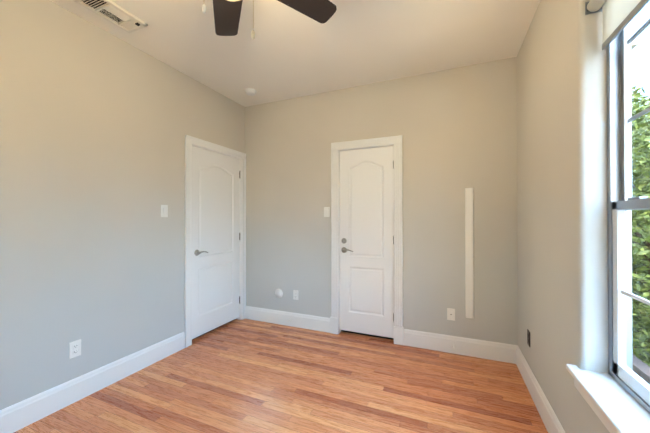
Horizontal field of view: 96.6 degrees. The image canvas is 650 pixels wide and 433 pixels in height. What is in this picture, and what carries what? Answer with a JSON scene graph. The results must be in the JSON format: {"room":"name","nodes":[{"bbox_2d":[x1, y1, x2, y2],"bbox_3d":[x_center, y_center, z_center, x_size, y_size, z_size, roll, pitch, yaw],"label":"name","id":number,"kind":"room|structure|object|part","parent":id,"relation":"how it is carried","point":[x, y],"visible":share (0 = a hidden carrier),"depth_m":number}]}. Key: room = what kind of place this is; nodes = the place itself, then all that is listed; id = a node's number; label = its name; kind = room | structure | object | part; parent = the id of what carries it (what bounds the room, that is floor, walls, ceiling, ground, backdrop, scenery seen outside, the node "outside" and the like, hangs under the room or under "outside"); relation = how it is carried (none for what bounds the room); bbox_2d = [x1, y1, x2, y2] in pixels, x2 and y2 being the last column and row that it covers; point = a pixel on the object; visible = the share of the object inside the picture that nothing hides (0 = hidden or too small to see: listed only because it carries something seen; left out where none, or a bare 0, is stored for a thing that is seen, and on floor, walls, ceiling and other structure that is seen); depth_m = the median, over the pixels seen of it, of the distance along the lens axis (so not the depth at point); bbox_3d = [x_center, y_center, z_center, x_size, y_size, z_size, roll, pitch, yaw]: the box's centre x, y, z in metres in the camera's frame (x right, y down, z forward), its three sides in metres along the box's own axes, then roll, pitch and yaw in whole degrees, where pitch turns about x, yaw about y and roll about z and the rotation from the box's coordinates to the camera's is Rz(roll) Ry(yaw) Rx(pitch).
{"room":"empty bedroom","nodes":[
{"label":"empty bedroom","id":0,"kind":"room"},
{"bbox_2d":[0,0,244,409],"bbox_3d":[-1.861,-0.065,2.179,0.180,2.790,4.020,0,0,23],"label":"wall","id":1,"kind":"structure","parent":0,"point":[97,124],"depth_m":2.15},
{"bbox_2d":[69,339,80,358],"bbox_3d":[-1.797,0.954,2.083,0.009,0.116,0.072,0,0,23],"label":"outlet","id":2,"kind":"object","parent":1,"relation":"attached to","point":[74,348],"visible":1,"depth_m":2.08},
{"bbox_2d":[0,332,184,432],"bbox_3d":[-1.953,1.245,1.707,0.016,0.165,2.675,0,0,23],"label":"baseboard","id":3,"kind":"structure","parent":1,"relation":"attached to","point":[23,414],"depth_m":2.11},
{"bbox_2d":[161,205,167,216],"bbox_3d":[-1.517,-0.052,2.739,0.015,0.116,0.072,0,0,23],"label":"light switch","id":4,"kind":"object","parent":1,"relation":"attached to","point":[164,210],"visible":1,"depth_m":2.73},
{"bbox_2d":[184,135,245,347],"bbox_3d":[-1.268,0.253,3.397,0.095,2.169,0.948,0,0,23],"label":"door frame","id":5,"kind":"structure","parent":1,"relation":"attached to","point":[190,141],"depth_m":3.01},
{"bbox_2d":[192,146,239,338],"bbox_3d":[-1.256,0.277,3.402,0.088,2.050,0.800,0,0,23],"label":"door","id":6,"kind":"structure","parent":1,"relation":"in","point":[215,237],"depth_m":3.37},
{"bbox_2d":[14,319,547,432],"bbox_3d":[-0.374,1.356,1.537,3.413,0.060,4.020,0,0,23],"label":"floor","id":7,"kind":"structure","parent":0,"point":[244,376],"depth_m":2.19},
{"bbox_2d":[50,0,539,106],"bbox_3d":[-0.374,-1.494,1.554,3.413,0.060,4.020,0,0,23],"label":"ceiling","id":8,"kind":"structure","parent":0,"point":[287,52],"depth_m":2.40},
{"bbox_2d":[73,0,147,32],"bbox_3d":[-1.514,-1.447,2.064,0.215,0.026,0.375,0,0,23],"label":"ceiling vent","id":9,"kind":"object","parent":8,"relation":"in","point":[112,12],"visible":1,"depth_m":2.07},
{"bbox_2d":[245,88,256,95],"bbox_3d":[-0.859,-1.431,3.342,0.136,0.045,0.136,0,0,23],"label":"smoke detector","id":10,"kind":"object","parent":8,"relation":"attached to","point":[250,91],"visible":1,"depth_m":3.30},
{"bbox_2d":[202,0,336,39],"bbox_3d":[-0.434,-1.146,1.311,1.222,0.639,1.222,0,0,23],"label":"ceiling fan","id":11,"kind":"object","parent":8,"relation":"hanging from","point":[227,16],"depth_m":1.70},
{"bbox_3d":[-0.541,-1.058,1.293,0.017,0.302,0.017,0,0,23],"label":"ceiling fan pull chain","id":12,"kind":"part","parent":11,"relation":"part of"},
{"bbox_3d":[-0.336,-1.017,1.352,0.019,0.383,0.019,0,0,23],"label":"ceiling fan pull chain","id":13,"kind":"part","parent":11,"relation":"part of"},
{"bbox_2d":[245,57,517,344],"bbox_3d":[0.372,-0.058,3.298,3.053,2.790,0.211,0,0,23],"label":"wall","id":14,"kind":"structure","parent":0,"point":[456,128],"depth_m":2.97},
{"bbox_2d":[245,306,329,332],"bbox_3d":[-0.506,1.256,3.567,1.222,0.165,0.030,0,0,23],"label":"baseboard","id":15,"kind":"structure","parent":14,"relation":"attached to","point":[311,322],"depth_m":3.54},
{"bbox_2d":[293,290,297,299],"bbox_3d":[-0.356,0.953,3.516,0.072,0.116,0.009,0,0,23],"label":"outlet","id":16,"kind":"object","parent":14,"relation":"attached to","point":[295,294],"visible":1,"depth_m":3.51},
{"bbox_2d":[324,207,329,216],"bbox_3d":[0.019,-0.053,3.359,0.072,0.116,0.015,0,0,23],"label":"light switch","id":17,"kind":"object","parent":14,"relation":"attached to","point":[326,211],"visible":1,"depth_m":3.36},
{"bbox_2d":[340,146,393,337],"bbox_3d":[0.453,0.271,3.195,0.622,2.050,0.088,0,0,23],"label":"door","id":18,"kind":"structure","parent":14,"relation":"in","point":[366,240],"depth_m":3.20},
{"bbox_2d":[330,135,403,344],"bbox_3d":[0.452,0.244,3.205,0.824,2.184,0.097,0,0,23],"label":"door frame","id":19,"kind":"structure","parent":14,"relation":"attached to","point":[338,147],"depth_m":3.14},
{"bbox_2d":[404,329,515,363],"bbox_3d":[1.270,1.251,2.811,0.980,0.165,0.030,0,0,23],"label":"baseboard","id":20,"kind":"structure","parent":14,"relation":"attached to","point":[490,350],"depth_m":2.79},
{"bbox_2d":[465,188,473,317],"bbox_3d":[1.384,0.349,2.775,0.072,1.246,0.017,0,0,23],"label":"cover","id":21,"kind":"object","parent":14,"relation":"attached to","point":[469,267],"visible":1,"depth_m":2.77},
{"bbox_2d":[517,0,609,432],"bbox_3d":[1.113,-0.072,0.912,0.180,2.790,4.020,0,0,23],"label":"wall","id":22,"kind":"structure","parent":0,"point":[562,250],"depth_m":1.57},
{"bbox_2d":[527,329,529,346],"bbox_3d":[1.585,0.946,2.254,0.009,0.116,0.072,0,0,23],"label":"outlet","id":23,"kind":"object","parent":22,"relation":"attached to","point":[528,337],"visible":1,"depth_m":2.24},
{"bbox_2d":[516,345,564,432],"bbox_3d":[1.024,1.240,0.943,0.016,0.165,3.660,0,0,23],"label":"baseboard","id":24,"kind":"structure","parent":22,"relation":"attached to","point":[549,418],"depth_m":1.97},
{"bbox_2d":[566,364,649,432],"bbox_3d":[1.080,0.772,0.984,0.149,0.098,0.915,0,0,23],"label":"window sill","id":25,"kind":"structure","parent":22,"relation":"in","point":[614,405],"depth_m":1.14},
{"bbox_2d":[607,4,649,412],"bbox_3d":[1.180,-0.177,0.948,0.075,1.798,0.823,0,0,23],"label":"window unit","id":26,"kind":"structure","parent":22,"relation":"in","point":[622,203],"depth_m":1.28},
{"bbox_2d":[585,0,649,49],"bbox_3d":[1.104,-0.895,0.984,0.064,0.248,0.824,0,0,23],"label":"roller blind","id":27,"kind":"object","parent":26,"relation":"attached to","point":[619,16],"visible":1,"depth_m":1.25},
{"label":"outside","id":28,"kind":"structure","parent":0,"visible":0},
{"bbox_2d":[633,329,649,360],"bbox_3d":[14.088,1.710,7.193,18.767,0.100,34.000,0,0,23],"label":"ground","id":29,"kind":"structure","parent":28,"point":[647,353],"depth_m":3.44},
{"bbox_2d":[631,40,637,49],"bbox_3d":[3.904,0.082,5.913,0.437,3.140,7.330,0,0,23],"label":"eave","id":30,"kind":"object","parent":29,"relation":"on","point":[633,43],"depth_m":2.48},
{"bbox_2d":[632,85,649,366],"bbox_3d":[6.972,-1.017,6.269,5.043,5.348,10.412,0,0,23],"label":"trees","id":31,"kind":"object","parent":29,"relation":"on","point":[641,174],"depth_m":2.97},
{"bbox_2d":[633,355,649,384],"bbox_3d":[2.729,1.377,3.009,0.090,0.515,4.200,0,0,23],"label":"fence","id":32,"kind":"object","parent":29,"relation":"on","point":[639,364],"depth_m":2.14}
]}

